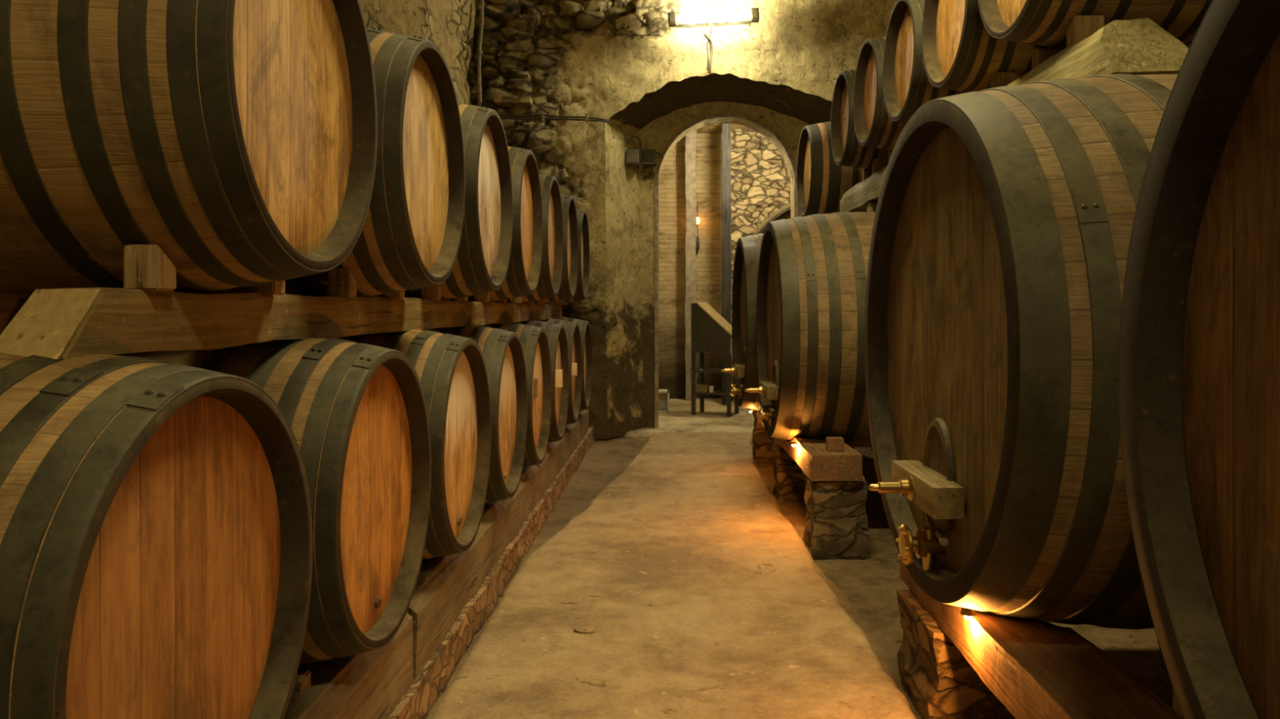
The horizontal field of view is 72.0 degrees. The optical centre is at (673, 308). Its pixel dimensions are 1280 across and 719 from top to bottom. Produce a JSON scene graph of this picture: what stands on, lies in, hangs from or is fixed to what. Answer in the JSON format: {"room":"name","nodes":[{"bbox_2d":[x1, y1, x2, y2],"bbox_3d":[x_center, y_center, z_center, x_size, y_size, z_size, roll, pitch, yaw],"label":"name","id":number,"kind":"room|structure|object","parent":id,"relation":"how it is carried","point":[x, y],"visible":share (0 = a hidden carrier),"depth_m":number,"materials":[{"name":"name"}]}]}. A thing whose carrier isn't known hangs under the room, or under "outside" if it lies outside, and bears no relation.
{"room":"wine cellar","nodes":[
{"label":"wine cellar","id":0,"kind":"room"},
{"bbox_2d":[360,0,476,105],"bbox_3d":[-2.321,-1.800,4.350,0.167,6.600,11.900,0,0,0],"label":"wall","id":1,"kind":"structure","parent":0,"point":[450,24],"depth_m":8.78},
{"bbox_2d":[466,0,897,439],"bbox_3d":[0.250,-1.800,10.047,5.400,6.600,0.223,0,0,0],"label":"wall","id":2,"kind":"structure","parent":0,"point":[595,58],"depth_m":10.09,"materials":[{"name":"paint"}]},
{"bbox_2d":[476,0,484,106],"bbox_3d":[-2.170,-1.162,9.900,0.080,4.984,0.060,0,0,0],"label":"conduit pipe","id":3,"kind":"object","parent":2,"relation":"attached to","point":[481,7],"visible":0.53,"depth_m":9.88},
{"bbox_2d":[493,96,533,106],"bbox_3d":[-1.810,-2.344,9.970,0.409,0.068,0.262,0,0,0],"label":"stone ledge","id":4,"kind":"object","parent":2,"relation":"attached to","point":[509,101],"visible":1,"depth_m":9.85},
{"bbox_2d":[497,113,610,123],"bbox_3d":[-1.369,-2.163,9.959,1.308,0.082,0.099,0,0,-6],"label":"cable","id":5,"kind":"object","parent":2,"relation":"attached to","point":[500,114],"visible":0.94,"depth_m":9.94,"materials":[{"name":"rubber"}]},
{"bbox_2d":[541,113,544,123],"bbox_3d":[-1.480,-2.158,9.973,0.024,0.090,0.095,0,0,0],"label":"clip","id":6,"kind":"object","parent":5,"relation":"attached to","point":[542,114],"visible":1,"depth_m":9.93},
{"bbox_2d":[499,116,610,124],"bbox_3d":[-1.369,-2.136,9.959,1.308,0.065,0.099,0,0,-6],"label":"cable","id":7,"kind":"object","parent":2,"relation":"attached to","point":[501,117],"visible":0.95,"depth_m":9.94,"materials":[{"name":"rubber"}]},
{"bbox_2d":[585,113,588,123],"bbox_3d":[-0.984,-2.158,9.973,0.024,0.090,0.095,0,0,0],"label":"clip","id":8,"kind":"object","parent":2,"relation":"attached to","point":[586,114],"visible":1,"depth_m":9.93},
{"bbox_2d":[701,27,712,73],"bbox_3d":[0.390,-2.912,9.945,0.086,0.461,0.266,0,0,23],"label":"lamp stem","id":9,"kind":"object","parent":2,"relation":"attached to","point":[706,36],"visible":1,"depth_m":9.97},
{"bbox_2d":[706,26,711,70],"bbox_3d":[0.400,-2.933,9.930,0.028,0.440,0.196,0,0,-13],"label":"wire","id":10,"kind":"object","parent":9,"relation":"attached to","point":[710,27],"visible":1,"depth_m":9.99,"materials":[{"name":"rubber"}]},
{"bbox_2d":[667,7,759,27],"bbox_3d":[0.445,-3.245,9.812,1.019,0.205,0.116,0,0,0],"label":"lamp","id":11,"kind":"object","parent":2,"relation":"attached to","point":[754,12],"visible":1,"depth_m":9.80,"materials":[{"name":"white plastic"}]},
{"bbox_2d":[675,19,751,27],"bbox_3d":[0.449,-3.183,9.825,0.840,0.035,0.050,-3,0,0],"label":"tube","id":12,"kind":"object","parent":11,"relation":"on","point":[743,21],"depth_m":9.80,"materials":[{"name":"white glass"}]},
{"bbox_2d":[604,72,831,439],"bbox_3d":[0.681,-0.596,10.440,2.940,4.220,0.680,0,0,0],"label":"archway","id":13,"kind":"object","parent":2,"relation":"attached to","point":[624,370],"depth_m":10.41,"materials":[{"name":"paint"}]},
{"bbox_2d":[614,398,754,436],"bbox_3d":[1.300,1.487,12.520,5.800,0.070,4.200,0,0,0],"label":"floor","id":14,"kind":"structure","parent":0,"point":[679,419],"depth_m":11.52,"materials":[{"name":"concrete"}]},
{"bbox_2d":[658,389,669,412],"bbox_3d":[-0.180,1.305,12.485,0.240,0.300,0.270,0,0,0],"label":"open box","id":15,"kind":"object","parent":14,"relation":"on","point":[664,394],"visible":0.56,"depth_m":12.59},
{"bbox_2d":[684,130,697,400],"bbox_3d":[0.272,-0.687,14.029,0.191,4.307,0.185,0,0,0],"label":"post","id":16,"kind":"object","parent":14,"relation":"on","point":[691,148],"visible":0.85,"depth_m":13.95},
{"bbox_2d":[691,302,738,416],"bbox_3d":[0.589,0.683,12.163,0.587,1.544,0.444,0,0,21],"label":"writing desk","id":17,"kind":"object","parent":14,"relation":"on","point":[710,332],"visible":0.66,"depth_m":12.02,"materials":[{"name":"paint"}]},
{"bbox_2d":[695,384,709,392],"bbox_3d":[0.390,1.095,12.099,0.184,0.104,0.104,0,0,21],"label":"box","id":18,"kind":"object","parent":17,"relation":"on","point":[699,388],"visible":1,"depth_m":12.05,"materials":[{"name":"brown plastic"}]},
{"bbox_2d":[698,368,719,370],"bbox_3d":[0.494,0.840,12.049,0.292,0.054,0.044,0,0,21],"label":"wine thief","id":19,"kind":"object","parent":17,"relation":"on","point":[717,368],"visible":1,"depth_m":12.05,"materials":[{"name":"metal"}]},
{"bbox_2d":[694,368,724,373],"bbox_3d":[0.576,0.864,12.168,0.540,0.022,0.400,0,0,21],"label":"shelf","id":20,"kind":"object","parent":17,"relation":"attached to","point":[697,371],"depth_m":12.05,"materials":[{"name":"paint"}]},
{"bbox_2d":[694,390,726,395],"bbox_3d":[0.576,1.159,12.168,0.540,0.022,0.400,0,0,21],"label":"shelf","id":21,"kind":"object","parent":17,"relation":"attached to","point":[715,392],"depth_m":12.01,"materials":[{"name":"paint"}]},
{"bbox_2d":[708,386,714,392],"bbox_3d":[0.517,1.103,12.040,0.070,0.088,0.070,0,0,0],"label":"cup","id":22,"kind":"object","parent":17,"relation":"on","point":[711,388],"visible":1,"depth_m":12.01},
{"bbox_2d":[721,123,731,405],"bbox_3d":[0.804,-0.689,13.360,0.152,4.309,0.132,0,0,0],"label":"timber post","id":23,"kind":"object","parent":14,"relation":"on","point":[726,127],"visible":0.73,"depth_m":13.30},
{"bbox_3d":[2.326,1.281,13.450,2.158,0.370,0.207,0,0,0],"label":"beam","id":24,"kind":"structure","parent":14,"relation":"on","visible":0},
{"bbox_2d":[751,203,791,235],"bbox_3d":[2.325,-0.300,13.168,2.800,2.800,0.900,0,0,6],"label":"wine vat","id":25,"kind":"object","parent":24,"relation":"on","point":[784,213],"visible":0.05,"depth_m":12.84,"materials":[{"name":"black wood"}]},
{"bbox_2d":[658,133,722,399],"bbox_3d":[0.700,-0.700,14.298,4.600,4.400,0.050,0,0,0],"label":"wall","id":26,"kind":"structure","parent":0,"point":[672,217],"depth_m":14.30,"materials":[{"name":"brick"}]},
{"bbox_2d":[695,203,699,252],"bbox_3d":[0.390,-1.310,14.217,0.068,0.780,0.125,0,0,0],"label":"wall lamp","id":27,"kind":"object","parent":26,"relation":"attached to","point":[697,240],"visible":0.91,"depth_m":14.19,"materials":[{"name":"metal"}]},
{"bbox_2d":[604,73,808,427],"bbox_3d":[0.650,-0.750,10.778,3.700,4.500,0.035,0,0,0],"label":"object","id":28,"kind":"structure","parent":0,"point":[656,134],"depth_m":10.78,"materials":[{"name":"paint"}]},
{"bbox_2d":[625,149,639,168],"bbox_3d":[-0.495,-1.810,10.624,0.170,0.180,0.312,0,0,0],"label":"junction box","id":29,"kind":"object","parent":28,"relation":"attached to","point":[632,157],"visible":0.96,"depth_m":10.47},
{"bbox_2d":[626,135,641,149],"bbox_3d":[-0.464,-1.986,10.480,0.216,0.145,0.069,0,0,-31],"label":"cable loop","id":30,"kind":"object","parent":29,"relation":"attached to","point":[633,136],"visible":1,"depth_m":10.46,"materials":[{"name":"rubber"}]},
{"bbox_2d":[641,149,656,165],"bbox_3d":[-0.300,-1.841,10.714,0.170,0.180,0.132,0,0,0],"label":"junction box","id":31,"kind":"object","parent":28,"relation":"attached to","point":[648,157],"visible":0.97,"depth_m":10.66,"materials":[{"name":"metal"}]},
{"bbox_2d":[654,112,798,428],"bbox_3d":[0.649,-0.447,10.784,1.765,3.895,0.052,0,0,0],"label":"trim","id":32,"kind":"structure","parent":28,"relation":"attached to","point":[747,117],"depth_m":10.76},
{"bbox_2d":[658,117,794,217],"bbox_3d":[0.648,-0.431,10.990,1.702,3.862,0.420,0,0,0],"label":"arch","id":33,"kind":"structure","parent":28,"relation":"in","point":[748,124],"depth_m":11.04,"materials":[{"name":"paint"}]},
{"bbox_2d":[695,123,751,133],"bbox_3d":[1.350,-2.850,12.700,5.900,0.001,3.600,0,0,0],"label":"ceiling","id":34,"kind":"structure","parent":0,"point":[714,128],"depth_m":13.92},
{"bbox_2d":[730,128,791,400],"bbox_3d":[2.510,-0.700,14.034,3.305,4.400,0.078,0,0,-2],"label":"wall","id":35,"kind":"structure","parent":0,"point":[761,184],"depth_m":14.00,"materials":[{"name":"stone"}]},
{"bbox_2d":[425,436,1173,718],"bbox_3d":[0.250,1.511,4.600,5.700,0.028,12.400,0,0,0],"label":"floor","id":36,"kind":"structure","parent":0,"point":[868,590],"depth_m":4.97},
{"bbox_2d":[283,611,414,718],"bbox_3d":[-1.063,1.197,1.723,0.289,0.286,2.844,0,0,0],"label":"support beam","id":37,"kind":"structure","parent":36,"relation":"on","point":[369,685],"depth_m":2.66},
{"bbox_2d":[289,670,311,699],"bbox_3d":[-1.085,1.044,2.440,0.130,0.057,0.080,0,0,0],"label":"chock","id":38,"kind":"object","parent":37,"relation":"on","point":[302,685],"visible":0.39,"depth_m":2.42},
{"bbox_2d":[407,464,540,679],"bbox_3d":[-1.062,1.198,4.630,0.287,0.282,2.953,0,0,0],"label":"support beam","id":39,"kind":"structure","parent":36,"relation":"on","point":[445,586],"depth_m":3.88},
{"bbox_2d":[388,426,594,718],"bbox_3d":[-1.583,1.421,4.391,1.379,0.198,11.192,0,0,0],"label":"plinth","id":40,"kind":"object","parent":36,"relation":"on","point":[417,702],"visible":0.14,"depth_m":4.08,"materials":[{"name":"stone"}]},
{"bbox_2d":[537,409,587,499],"bbox_3d":[-1.064,1.198,7.830,0.290,0.284,3.444,0,0,0],"label":"support beam","id":41,"kind":"structure","parent":36,"relation":"on","point":[558,452],"depth_m":7.27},
{"bbox_2d":[431,431,916,718],"bbox_3d":[0.025,1.492,4.465,1.861,0.071,11.930,0,0,0],"label":"path","id":42,"kind":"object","parent":36,"relation":"on","point":[745,624],"visible":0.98,"depth_m":4.16,"materials":[{"name":"concrete"}]},
{"bbox_2d":[573,625,596,633],"bbox_3d":[-0.403,1.460,4.023,0.108,0.018,0.077,0,0,0],"label":"stone","id":43,"kind":"object","parent":42,"relation":"on","point":[581,628],"visible":1,"depth_m":4.00,"materials":[{"name":"stone"}]},
{"bbox_2d":[646,603,660,606],"bbox_3d":[-0.100,1.463,4.351,0.064,0.010,0.040,0,0,14],"label":"stone","id":44,"kind":"object","parent":42,"relation":"on","point":[650,604],"visible":1,"depth_m":4.34,"materials":[{"name":"stone"}]},
{"bbox_2d":[751,413,773,462],"bbox_3d":[0.945,1.273,8.754,0.334,0.493,0.334,0,0,0],"label":"stone pier","id":45,"kind":"object","parent":36,"relation":"on","point":[762,452],"visible":0.38,"depth_m":8.60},
{"bbox_2d":[772,437,805,502],"bbox_3d":[0.975,1.273,7.048,0.340,0.493,0.331,0,0,0],"label":"stone pier","id":46,"kind":"object","parent":36,"relation":"on","point":[788,475],"visible":0.44,"depth_m":6.91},
{"bbox_2d":[751,410,862,481],"bbox_3d":[0.955,0.959,7.121,0.310,0.167,3.687,0,0,-1],"label":"beam","id":47,"kind":"structure","parent":46,"relation":"on","point":[811,455],"depth_m":5.28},
{"bbox_2d":[720,233,763,410],"bbox_3d":[1.223,0.125,8.130,1.574,1.702,1.702,0,0,-1],"label":"wine vat","id":48,"kind":"object","parent":47,"relation":"on","point":[745,270],"visible":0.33,"depth_m":7.84,"materials":[{"name":"brown wood"}]},
{"bbox_2d":[730,383,742,399],"bbox_3d":[0.618,0.759,8.100,0.173,0.142,0.124,0,0,0],"label":"tap","id":49,"kind":"object","parent":48,"relation":"on","point":[739,389],"depth_m":8.08,"materials":[{"name":"gold metal"}]},
{"bbox_2d":[790,440,796,446],"bbox_3d":[0.800,0.901,5.860,0.048,0.037,0.048,0,0,0],"label":"spot lamp","id":50,"kind":"object","parent":47,"relation":"attached to","point":[793,443],"visible":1,"depth_m":5.84,"materials":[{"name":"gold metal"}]},
{"bbox_2d":[826,436,844,452],"bbox_3d":[1.000,0.841,5.460,0.100,0.082,0.080,0,0,0],"label":"chock","id":51,"kind":"object","parent":47,"relation":"on","point":[833,444],"visible":1,"depth_m":5.42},
{"bbox_2d":[802,473,869,560],"bbox_3d":[1.004,1.277,5.458,0.373,0.486,0.365,0,0,0],"label":"stone pier","id":52,"kind":"object","parent":36,"relation":"on","point":[835,527],"visible":0.85,"depth_m":5.30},
{"bbox_2d":[897,588,1017,718],"bbox_3d":[1.089,1.324,3.334,0.384,0.392,0.501,0,0,0],"label":"stone pier","id":53,"kind":"object","parent":36,"relation":"on","point":[940,682],"visible":0.48,"depth_m":3.11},
{"bbox_2d":[898,558,1184,718],"bbox_3d":[1.085,1.057,1.900,0.282,0.169,3.608,0,0,0],"label":"beam","id":54,"kind":"structure","parent":53,"relation":"on","point":[1046,670],"depth_m":2.45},
{"bbox_2d":[960,607,975,620],"bbox_3d":[0.930,0.965,2.780,0.048,0.037,0.048,0,0,0],"label":"spot lamp","id":55,"kind":"object","parent":54,"relation":"attached to","point":[968,614],"visible":0.91,"depth_m":2.77,"materials":[{"name":"gold metal"}]},
{"bbox_2d":[1029,622,1041,624],"bbox_3d":[1.070,0.985,2.700,0.160,0.009,0.120,0,0,0],"label":"chock","id":56,"kind":"object","parent":54,"relation":"on","point":[1033,623],"visible":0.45,"depth_m":2.75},
{"bbox_2d":[1156,637,1173,698],"bbox_3d":[2.092,1.324,3.251,0.362,0.391,0.545,0,0,0],"label":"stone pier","id":57,"kind":"object","parent":36,"relation":"on","point":[1166,686],"visible":0.02,"depth_m":3.46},
{"bbox_3d":[2.075,1.057,1.902,0.260,0.169,3.607,0,0,0],"label":"beam","id":58,"kind":"structure","parent":57,"relation":"on","visible":0},
{"bbox_2d":[864,74,1177,630],"bbox_3d":[1.502,0.134,3.010,1.675,1.811,1.811,0,0,-1],"label":"wine vat","id":59,"kind":"object","parent":58,"relation":"on","point":[1004,218],"visible":0.7,"depth_m":2.47,"materials":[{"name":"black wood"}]},
{"bbox_2d":[895,524,946,571],"bbox_3d":[0.859,0.808,2.979,0.184,0.151,0.131,0,0,0],"label":"tap","id":60,"kind":"object","parent":59,"relation":"on","point":[926,545],"depth_m":2.96,"materials":[{"name":"gold metal"}]},
{"bbox_2d":[1123,71,1167,75],"bbox_3d":[1.700,-0.747,3.170,0.200,0.214,0.140,0,0,0],"label":"chock","id":61,"kind":"object","parent":59,"relation":"on","point":[1129,72],"visible":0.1,"depth_m":3.10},
{"bbox_2d":[839,17,1188,212],"bbox_3d":[1.670,-0.951,5.506,0.322,0.266,4.864,0,0,-1],"label":"support beam","id":62,"kind":"structure","parent":61,"relation":"on","point":[1135,44],"depth_m":3.21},
{"bbox_2d":[862,168,871,180],"bbox_3d":[1.629,-1.114,7.278,0.120,0.128,0.080,0,0,0],"label":"chock","id":63,"kind":"object","parent":62,"relation":"on","point":[865,173],"visible":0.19,"depth_m":7.24,"materials":[{"name":"brown wood"}]},
{"bbox_2d":[871,158,888,173],"bbox_3d":[1.633,-1.114,6.938,0.120,0.128,0.080,0,0,0],"label":"chock","id":64,"kind":"object","parent":62,"relation":"on","point":[877,163],"visible":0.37,"depth_m":6.90,"materials":[{"name":"brown wood"}]},
{"bbox_2d":[831,69,888,169],"bbox_3d":[1.814,-1.535,7.115,0.950,0.832,0.832,0,0,-1],"label":"barrel","id":65,"kind":"object","parent":64,"relation":"on","point":[846,150],"visible":0.3,"depth_m":7.05,"materials":[{"name":"wood"}]},
{"bbox_2d":[888,150,892,162],"bbox_3d":[1.638,-1.114,6.436,0.120,0.128,0.080,0,0,0],"label":"chock","id":66,"kind":"object","parent":62,"relation":"on","point":[890,152],"visible":0.14,"depth_m":6.43,"materials":[{"name":"brown wood"}]},
{"bbox_2d":[853,35,906,151],"bbox_3d":[1.835,-1.535,6.273,0.950,0.832,0.832,0,0,-1],"label":"barrel","id":67,"kind":"object","parent":66,"relation":"on","point":[873,126],"visible":0.27,"depth_m":6.26,"materials":[{"name":"wood"}]},
{"bbox_2d":[990,71,1019,88],"bbox_3d":[1.660,-1.114,4.412,0.120,0.128,0.080,0,0,0],"label":"chock","id":68,"kind":"object","parent":62,"relation":"on","point":[1000,78],"visible":0.39,"depth_m":4.37,"materials":[{"name":"brown wood"}]},
{"bbox_2d":[1031,45,1064,71],"bbox_3d":[1.666,-1.114,3.910,0.120,0.128,0.080,0,0,0],"label":"chock","id":69,"kind":"object","parent":62,"relation":"on","point":[1041,55],"visible":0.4,"depth_m":3.88,"materials":[{"name":"brown wood"}]},
{"bbox_2d":[977,0,1212,48],"bbox_3d":[1.895,-1.535,3.747,0.950,0.832,0.832,0,0,-1],"label":"barrel","id":70,"kind":"object","parent":69,"relation":"on","point":[1043,23],"visible":0.63,"depth_m":3.58,"materials":[{"name":"brown wood"}]},
{"bbox_2d":[1066,15,1104,48],"bbox_3d":[1.670,-1.114,3.570,0.120,0.128,0.080,0,0,0],"label":"chock","id":71,"kind":"object","parent":62,"relation":"on","point":[1081,27],"visible":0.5,"depth_m":3.53,"materials":[{"name":"brown wood"}]},
{"bbox_3d":[1.657,-1.114,4.752,0.120,0.128,0.080,0,0,0],"label":"chock","id":72,"kind":"object","parent":62,"relation":"on","visible":0},
{"bbox_2d":[921,0,1066,92],"bbox_3d":[1.875,-1.535,4.589,0.950,0.832,0.832,0,0,-1],"label":"barrel","id":73,"kind":"object","parent":72,"relation":"on","point":[959,54],"visible":0.46,"depth_m":4.46,"materials":[{"name":"wood"}]},
{"bbox_3d":[1.647,-1.114,5.594,0.120,0.128,0.080,0,0,0],"label":"chock","id":74,"kind":"object","parent":62,"relation":"on","visible":0},
{"bbox_2d":[882,0,967,123],"bbox_3d":[1.855,-1.535,5.431,0.950,0.832,0.832,0,0,-1],"label":"barrel","id":75,"kind":"object","parent":74,"relation":"on","point":[907,86],"visible":0.29,"depth_m":5.45,"materials":[{"name":"wood"}]},
{"bbox_2d":[1118,0,1279,718],"bbox_3d":[1.610,0.134,0.872,1.500,1.811,1.811,0,0,-1],"label":"wine vat","id":76,"kind":"object","parent":58,"relation":"on","point":[1199,353],"visible":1,"depth_m":1.47,"materials":[{"name":"black wood"}]},
{"bbox_3d":[-1.750,1.202,4.900,0.214,0.276,9.206,0,0,0],"label":"support beam","id":77,"kind":"structure","parent":36,"relation":"on","visible":0},
{"bbox_2d":[0,352,312,718],"bbox_3d":[-1.460,0.569,1.662,1.200,1.016,1.016,0,0,0],"label":"barrel","id":78,"kind":"object","parent":77,"relation":"on","point":[156,526],"visible":0.95,"depth_m":1.53,"materials":[{"name":"brown wood"}]},
{"bbox_2d":[0,296,28,334],"bbox_3d":[-1.700,0.035,5.151,0.174,0.142,7.707,0,0,0],"label":"support beam","id":79,"kind":"structure","parent":78,"relation":"on","point":[10,307],"depth_m":2.14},
{"bbox_2d":[120,337,431,663],"bbox_3d":[-1.460,0.569,2.690,1.200,1.016,1.016,0,0,0],"label":"barrel","id":80,"kind":"object","parent":77,"relation":"on","point":[357,415],"visible":0.44,"depth_m":2.52,"materials":[{"name":"wood"}]},
{"bbox_2d":[327,328,491,559],"bbox_3d":[-1.460,0.569,3.718,1.200,1.016,1.016,0,0,0],"label":"barrel","id":81,"kind":"object","parent":77,"relation":"on","point":[451,370],"visible":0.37,"depth_m":3.61,"materials":[{"name":"wood"}]},
{"bbox_2d":[427,324,527,503],"bbox_3d":[-1.460,0.569,4.746,1.200,1.016,1.016,0,0,0],"label":"barrel","id":82,"kind":"object","parent":77,"relation":"on","point":[502,351],"visible":0.29,"depth_m":4.72,"materials":[{"name":"wood"}]},
{"bbox_2d":[0,287,560,359],"bbox_3d":[-1.171,0.026,5.107,0.154,0.144,7.066,0,0,0],"label":"support beam","id":83,"kind":"structure","parent":82,"relation":"on","point":[55,323],"depth_m":2.07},
{"bbox_2d":[124,244,176,291],"bbox_3d":[-1.107,-0.086,1.863,0.075,0.096,0.070,0,0,0],"label":"chock","id":84,"kind":"object","parent":83,"relation":"on","point":[146,267],"visible":0.97,"depth_m":1.83,"materials":[{"name":"brown wood"}]},
{"bbox_2d":[0,0,377,297],"bbox_3d":[-1.460,-0.524,2.128,1.200,1.000,1.000,0,0,0],"label":"barrel","id":85,"kind":"object","parent":83,"relation":"on","point":[237,140],"visible":0.94,"depth_m":1.79,"materials":[{"name":"brown wood"}]},
{"bbox_2d":[247,280,284,294],"bbox_3d":[-1.107,-0.086,2.393,0.075,0.096,0.070,0,0,0],"label":"chock","id":86,"kind":"object","parent":83,"relation":"on","point":[277,287],"visible":0.4,"depth_m":2.36,"materials":[{"name":"brown wood"}]},
{"bbox_2d":[210,27,465,297],"bbox_3d":[-1.460,-0.524,3.206,1.200,1.000,1.000,0,0,0],"label":"barrel","id":87,"kind":"object","parent":83,"relation":"on","point":[410,237],"visible":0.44,"depth_m":3.05,"materials":[{"name":"wood"}]},
{"bbox_2d":[327,268,356,297],"bbox_3d":[-1.107,-0.086,2.941,0.075,0.096,0.070,0,0,0],"label":"chock","id":88,"kind":"object","parent":83,"relation":"on","point":[341,282],"visible":0.81,"depth_m":2.91,"materials":[{"name":"brown wood"}]},
{"bbox_2d":[380,291,404,299],"bbox_3d":[-1.107,-0.086,3.471,0.075,0.096,0.070,0,0,0],"label":"chock","id":89,"kind":"object","parent":83,"relation":"on","point":[399,295],"visible":0.39,"depth_m":3.44,"materials":[{"name":"brown wood"}]},
{"bbox_2d":[421,284,440,300],"bbox_3d":[-1.107,-0.086,4.019,0.075,0.096,0.070,0,0,0],"label":"chock","id":90,"kind":"object","parent":83,"relation":"on","point":[433,292],"visible":0.74,"depth_m":3.98,"materials":[{"name":"brown wood"}]},
{"bbox_2d":[369,102,512,300],"bbox_3d":[-1.460,-0.524,4.284,1.200,1.000,1.000,0,0,0],"label":"barrel","id":91,"kind":"object","parent":83,"relation":"on","point":[481,266],"visible":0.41,"depth_m":4.19,"materials":[{"name":"wood"}]},
{"bbox_2d":[450,296,467,301],"bbox_3d":[-1.107,-0.086,4.549,0.075,0.096,0.070,0,0,0],"label":"chock","id":92,"kind":"object","parent":83,"relation":"on","point":[462,299],"visible":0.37,"depth_m":4.51,"materials":[{"name":"brown wood"}]},
{"bbox_2d":[475,292,489,302],"bbox_3d":[-1.107,-0.086,5.097,0.075,0.096,0.070,0,0,0],"label":"chock","id":93,"kind":"object","parent":83,"relation":"on","point":[485,297],"visible":0.61,"depth_m":5.06,"materials":[{"name":"brown wood"}]},
{"bbox_2d":[444,146,542,302],"bbox_3d":[-1.460,-0.524,5.362,1.200,1.000,1.000,0,0,0],"label":"barrel","id":94,"kind":"object","parent":83,"relation":"on","point":[522,279],"visible":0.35,"depth_m":5.34,"materials":[{"name":"wood"}]},
{"bbox_2d":[493,299,506,302],"bbox_3d":[-1.107,-0.086,5.627,0.075,0.096,0.070,0,0,0],"label":"chock","id":95,"kind":"object","parent":83,"relation":"on","point":[499,300],"visible":0.29,"depth_m":5.59,"materials":[{"name":"brown wood"}]},
{"bbox_2d":[509,296,521,303],"bbox_3d":[-1.107,-0.086,6.175,0.075,0.096,0.070,0,0,0],"label":"chock","id":96,"kind":"object","parent":83,"relation":"on","point":[518,300],"visible":0.47,"depth_m":6.14,"materials":[{"name":"brown wood"}]},
{"bbox_2d":[491,173,563,302],"bbox_3d":[-1.460,-0.524,6.440,1.200,1.000,1.000,0,0,0],"label":"barrel","id":97,"kind":"object","parent":83,"relation":"on","point":[551,269],"visible":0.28,"depth_m":6.46,"materials":[{"name":"wood"}]},
{"bbox_2d":[533,298,544,304],"bbox_3d":[-1.107,-0.086,7.253,0.075,0.096,0.070,0,0,0],"label":"chock","id":98,"kind":"object","parent":83,"relation":"on","point":[539,301],"visible":0.45,"depth_m":7.22,"materials":[{"name":"brown wood"}]},
{"bbox_2d":[533,193,577,303],"bbox_3d":[-1.460,-0.524,7.518,1.200,1.000,1.000,0,0,0],"label":"barrel","id":99,"kind":"object","parent":83,"relation":"on","point":[567,289],"visible":0.21,"depth_m":7.61,"materials":[{"name":"wood"}]},
{"bbox_2d":[552,300,560,304],"bbox_3d":[-1.107,-0.086,8.331,0.075,0.096,0.070,0,0,0],"label":"chock","id":100,"kind":"object","parent":83,"relation":"on","point":[559,301],"visible":0.4,"depth_m":8.29,"materials":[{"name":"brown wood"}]},
{"bbox_2d":[560,208,589,304],"bbox_3d":[-1.460,-0.524,8.596,1.200,1.000,1.000,0,0,0],"label":"barrel","id":101,"kind":"object","parent":83,"relation":"on","point":[583,277],"visible":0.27,"depth_m":8.74,"materials":[{"name":"wood"}]},
{"bbox_2d":[481,321,551,466],"bbox_3d":[-1.460,0.569,5.774,1.200,1.016,1.016,0,0,0],"label":"barrel","id":102,"kind":"object","parent":77,"relation":"on","point":[534,340],"visible":0.23,"depth_m":5.78,"materials":[{"name":"wood"}]},
{"bbox_2d":[512,320,568,443],"bbox_3d":[-1.460,0.569,6.802,1.200,1.016,1.016,0,0,0],"label":"barrel","id":103,"kind":"object","parent":77,"relation":"on","point":[556,333],"visible":0.24,"depth_m":6.78,"materials":[{"name":"wood"}]},
{"bbox_2d":[534,318,582,425],"bbox_3d":[-1.460,0.569,7.830,1.200,1.016,1.016,0,0,0],"label":"barrel","id":104,"kind":"object","parent":77,"relation":"on","point":[571,329],"visible":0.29,"depth_m":7.89,"materials":[{"name":"wood"}]},
{"bbox_2d":[555,316,591,411],"bbox_3d":[-1.460,0.569,8.858,1.200,1.016,1.016,0,0,0],"label":"barrel","id":105,"kind":"object","parent":77,"relation":"on","point":[584,326],"visible":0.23,"depth_m":9.04,"materials":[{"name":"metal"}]},
{"bbox_2d":[1182,44,1191,49],"bbox_3d":[2.797,-1.800,4.350,0.127,6.600,11.900,0,0,0],"label":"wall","id":106,"kind":"structure","parent":0,"point":[1188,46],"depth_m":4.78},
{"bbox_3d":[1.650,0.470,9.200,0.456,2.100,0.344,0,0,0],"label":"stone pier","id":107,"kind":"object","parent":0,"visible":0},
{"bbox_3d":[1.651,-0.746,9.199,0.308,0.320,0.409,0,0,0],"label":"block","id":108,"kind":"object","parent":107,"relation":"on","visible":0},
{"bbox_2d":[796,121,862,217],"bbox_3d":[1.925,-1.420,9.159,1.150,1.071,1.071,0,0,-1],"label":"barrel","id":109,"kind":"object","parent":108,"relation":"on","point":[821,183],"visible":0.41,"depth_m":8.75,"materials":[{"name":"brown wood"}]},
{"bbox_3d":[1.948,1.274,5.457,0.434,0.492,0.355,0,0,0],"label":"stone pier","id":110,"kind":"object","parent":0,"visible":0},
{"bbox_3d":[1.875,0.958,7.121,0.310,0.168,3.688,0,0,-1],"label":"beam","id":111,"kind":"structure","parent":110,"relation":"on","visible":0},
{"bbox_2d":[744,212,875,447],"bbox_3d":[1.289,0.147,6.340,1.553,1.678,1.678,0,0,-1],"label":"wine vat","id":112,"kind":"object","parent":111,"relation":"on","point":[812,273],"visible":0.59,"depth_m":5.67,"materials":[{"name":"brown wood"}]},
{"bbox_2d":[757,406,775,426],"bbox_3d":[0.693,0.772,6.311,0.170,0.140,0.122,0,0,0],"label":"tap","id":113,"kind":"object","parent":112,"relation":"on","point":[767,415],"depth_m":6.29,"materials":[{"name":"gold metal"}]},
{"bbox_2d":[866,201,877,212],"bbox_3d":[1.620,-0.729,6.850,0.200,0.259,0.140,0,0,0],"label":"chock","id":114,"kind":"object","parent":112,"relation":"on","point":[871,206],"visible":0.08,"depth_m":6.79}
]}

